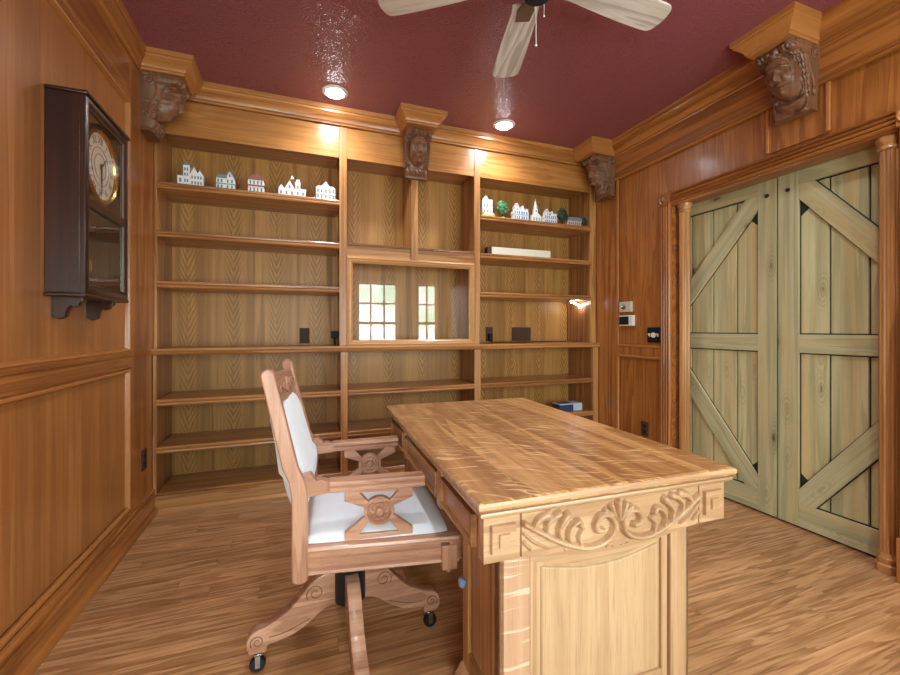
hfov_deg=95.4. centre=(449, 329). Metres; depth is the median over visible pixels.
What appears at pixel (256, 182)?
house
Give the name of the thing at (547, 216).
house
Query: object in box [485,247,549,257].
carton
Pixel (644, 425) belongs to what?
outlet
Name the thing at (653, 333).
switch plate
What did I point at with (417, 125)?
corbel
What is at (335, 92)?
recessed light
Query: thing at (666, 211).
trim
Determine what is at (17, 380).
trim
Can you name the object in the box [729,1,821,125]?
corbel
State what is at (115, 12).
trim
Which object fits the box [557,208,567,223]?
tree
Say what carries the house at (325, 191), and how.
on the bookcase
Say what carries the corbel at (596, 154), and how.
attached to the wall at (871, 90)
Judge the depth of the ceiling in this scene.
2.34 m
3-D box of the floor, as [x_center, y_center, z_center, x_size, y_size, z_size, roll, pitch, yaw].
[0.588,1.180,1.442,4.100,0.080,4.900,0,0,-20]
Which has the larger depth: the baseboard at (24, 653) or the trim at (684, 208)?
the trim at (684, 208)
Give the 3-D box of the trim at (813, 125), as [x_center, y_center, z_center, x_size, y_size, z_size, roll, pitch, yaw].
[1.598,-0.070,3.079,0.014,2.420,2.045,0,0,-20]
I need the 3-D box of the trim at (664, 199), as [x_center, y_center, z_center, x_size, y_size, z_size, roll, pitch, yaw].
[1.814,0.068,2.411,0.050,2.144,1.411,0,0,-20]
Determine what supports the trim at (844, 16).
attached to the wall at (871, 90)
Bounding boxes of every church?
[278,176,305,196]
[529,200,540,220]
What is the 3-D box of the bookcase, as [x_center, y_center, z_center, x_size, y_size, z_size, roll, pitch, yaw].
[-0.306,-0.220,3.297,3.418,2.720,0.420,0,0,-20]
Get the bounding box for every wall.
[0,0,124,634]
[619,49,899,442]
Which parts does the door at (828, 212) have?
rail, rail, rail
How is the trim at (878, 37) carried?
attached to the wall at (871, 90)
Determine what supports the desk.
on the floor
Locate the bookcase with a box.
[151,81,599,512]
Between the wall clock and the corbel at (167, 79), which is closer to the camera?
the wall clock
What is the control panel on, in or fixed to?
attached to the wall at (871, 90)
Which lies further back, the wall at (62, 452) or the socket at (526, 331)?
the socket at (526, 331)
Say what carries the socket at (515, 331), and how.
attached to the outlet at (518, 333)
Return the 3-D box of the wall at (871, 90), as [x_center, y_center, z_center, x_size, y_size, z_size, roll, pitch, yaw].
[2.072,-0.220,1.945,0.097,2.720,4.620,0,0,-20]
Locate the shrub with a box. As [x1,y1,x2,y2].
[582,217,586,225]
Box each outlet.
[141,448,146,471]
[300,328,308,342]
[486,327,492,340]
[512,327,530,340]
[641,421,647,436]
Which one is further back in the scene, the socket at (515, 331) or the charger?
the socket at (515, 331)
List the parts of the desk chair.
post, crest rail, leg, post, leg, arm, arm, seat rail, leg, rail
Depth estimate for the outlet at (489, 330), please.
3.73 m
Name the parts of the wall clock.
board, cornice, door frame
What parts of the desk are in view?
drawer, door, drawer, moulding, drawer, knob, moulding, panel, door, post, edge moulding, head rail, panel, rail, post, door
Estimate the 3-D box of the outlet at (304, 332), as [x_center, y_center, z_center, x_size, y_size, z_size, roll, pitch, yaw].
[-1.133,0.050,3.190,0.073,0.120,0.010,0,0,-20]
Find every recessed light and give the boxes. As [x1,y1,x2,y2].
[322,84,347,99]
[493,119,514,130]
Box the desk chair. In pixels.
[246,359,462,674]
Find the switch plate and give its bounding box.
[647,327,660,342]
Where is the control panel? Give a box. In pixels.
[619,315,634,325]
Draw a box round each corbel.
[139,46,202,142]
[395,102,447,181]
[573,136,615,201]
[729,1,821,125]
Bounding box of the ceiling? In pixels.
[121,0,840,147]
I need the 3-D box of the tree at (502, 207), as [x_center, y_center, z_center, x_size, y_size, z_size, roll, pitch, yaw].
[0.446,-1.013,3.482,0.117,0.156,0.069,0,0,-20]
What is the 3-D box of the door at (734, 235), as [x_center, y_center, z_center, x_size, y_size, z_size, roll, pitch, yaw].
[1.854,0.069,2.794,0.059,2.118,0.706,0,0,-20]
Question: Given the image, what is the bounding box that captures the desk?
[386,398,736,674]
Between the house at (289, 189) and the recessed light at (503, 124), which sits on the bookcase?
the house at (289, 189)
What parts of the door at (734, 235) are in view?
rail, rail, rail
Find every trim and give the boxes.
[0,56,153,640]
[0,351,132,398]
[56,0,131,100]
[95,0,145,70]
[596,83,827,427]
[611,0,899,157]
[614,4,899,180]
[658,106,899,582]
[661,127,899,537]
[670,110,898,448]
[677,202,692,452]
[874,133,898,576]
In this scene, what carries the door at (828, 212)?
in the wall at (871, 90)
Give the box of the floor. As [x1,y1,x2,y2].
[33,496,899,674]
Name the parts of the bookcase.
shelf, shelf, shelf, shelf, shelf, shelf, shelf, panel, shelf, crown moulding, cabinet rail, shelf, glazed door, shelf, shelf, shelf, shelf, shelf, shelf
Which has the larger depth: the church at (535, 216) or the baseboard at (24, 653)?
the church at (535, 216)
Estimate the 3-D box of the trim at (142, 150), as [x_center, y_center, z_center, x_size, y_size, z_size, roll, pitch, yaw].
[-1.184,-0.220,0.715,0.012,2.720,4.560,0,0,-20]
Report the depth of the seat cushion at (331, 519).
1.35 m
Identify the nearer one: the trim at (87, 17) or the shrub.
the trim at (87, 17)
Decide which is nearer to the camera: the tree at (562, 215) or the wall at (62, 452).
the wall at (62, 452)
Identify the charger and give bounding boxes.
[331,331,337,344]
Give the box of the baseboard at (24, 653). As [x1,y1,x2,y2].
[0,487,157,674]
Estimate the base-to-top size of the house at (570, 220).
0.086 m
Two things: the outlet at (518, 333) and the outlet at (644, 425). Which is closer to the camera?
the outlet at (644, 425)
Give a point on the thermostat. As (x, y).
(623, 306)
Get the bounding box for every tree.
[496,201,508,217]
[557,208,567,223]
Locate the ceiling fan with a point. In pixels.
(644, 15)
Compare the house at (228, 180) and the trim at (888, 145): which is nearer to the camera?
the trim at (888, 145)
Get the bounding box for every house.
[177,161,203,185]
[215,170,235,188]
[247,172,265,191]
[315,182,335,199]
[480,196,494,215]
[511,203,528,219]
[541,208,557,222]
[564,217,582,225]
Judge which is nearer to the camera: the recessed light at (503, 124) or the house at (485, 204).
the recessed light at (503, 124)
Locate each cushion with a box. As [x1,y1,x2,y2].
[283,392,316,502]
[308,485,446,543]
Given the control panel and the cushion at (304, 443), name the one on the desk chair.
the cushion at (304, 443)
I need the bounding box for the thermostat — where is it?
[619,301,632,311]
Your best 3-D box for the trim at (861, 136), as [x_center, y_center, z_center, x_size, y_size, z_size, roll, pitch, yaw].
[1.873,0.070,2.442,0.134,2.140,1.233,0,0,-20]
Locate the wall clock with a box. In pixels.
[43,83,130,319]
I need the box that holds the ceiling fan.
[378,0,670,77]
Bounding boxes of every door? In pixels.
[690,177,777,516]
[778,146,878,555]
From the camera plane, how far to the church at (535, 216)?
3.58 m
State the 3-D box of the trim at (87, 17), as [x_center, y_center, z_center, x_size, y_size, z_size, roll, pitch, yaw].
[-1.058,-1.403,0.390,0.024,0.355,3.862,0,0,-20]
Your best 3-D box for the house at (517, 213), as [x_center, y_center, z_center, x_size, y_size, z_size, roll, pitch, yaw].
[0.605,-1.010,3.540,0.154,0.150,0.053,0,0,-20]
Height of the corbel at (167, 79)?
0.435 m
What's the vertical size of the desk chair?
1.018 m
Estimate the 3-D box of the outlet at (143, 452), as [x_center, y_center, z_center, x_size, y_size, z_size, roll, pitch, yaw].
[-1.794,0.765,2.406,0.010,0.120,0.075,0,0,-20]
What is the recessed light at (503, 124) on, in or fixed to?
in the ceiling
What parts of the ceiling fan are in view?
blade, blade, blade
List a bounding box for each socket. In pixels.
[514,330,517,337]
[525,330,528,337]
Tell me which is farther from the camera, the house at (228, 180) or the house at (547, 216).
the house at (547, 216)
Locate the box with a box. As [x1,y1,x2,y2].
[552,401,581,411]

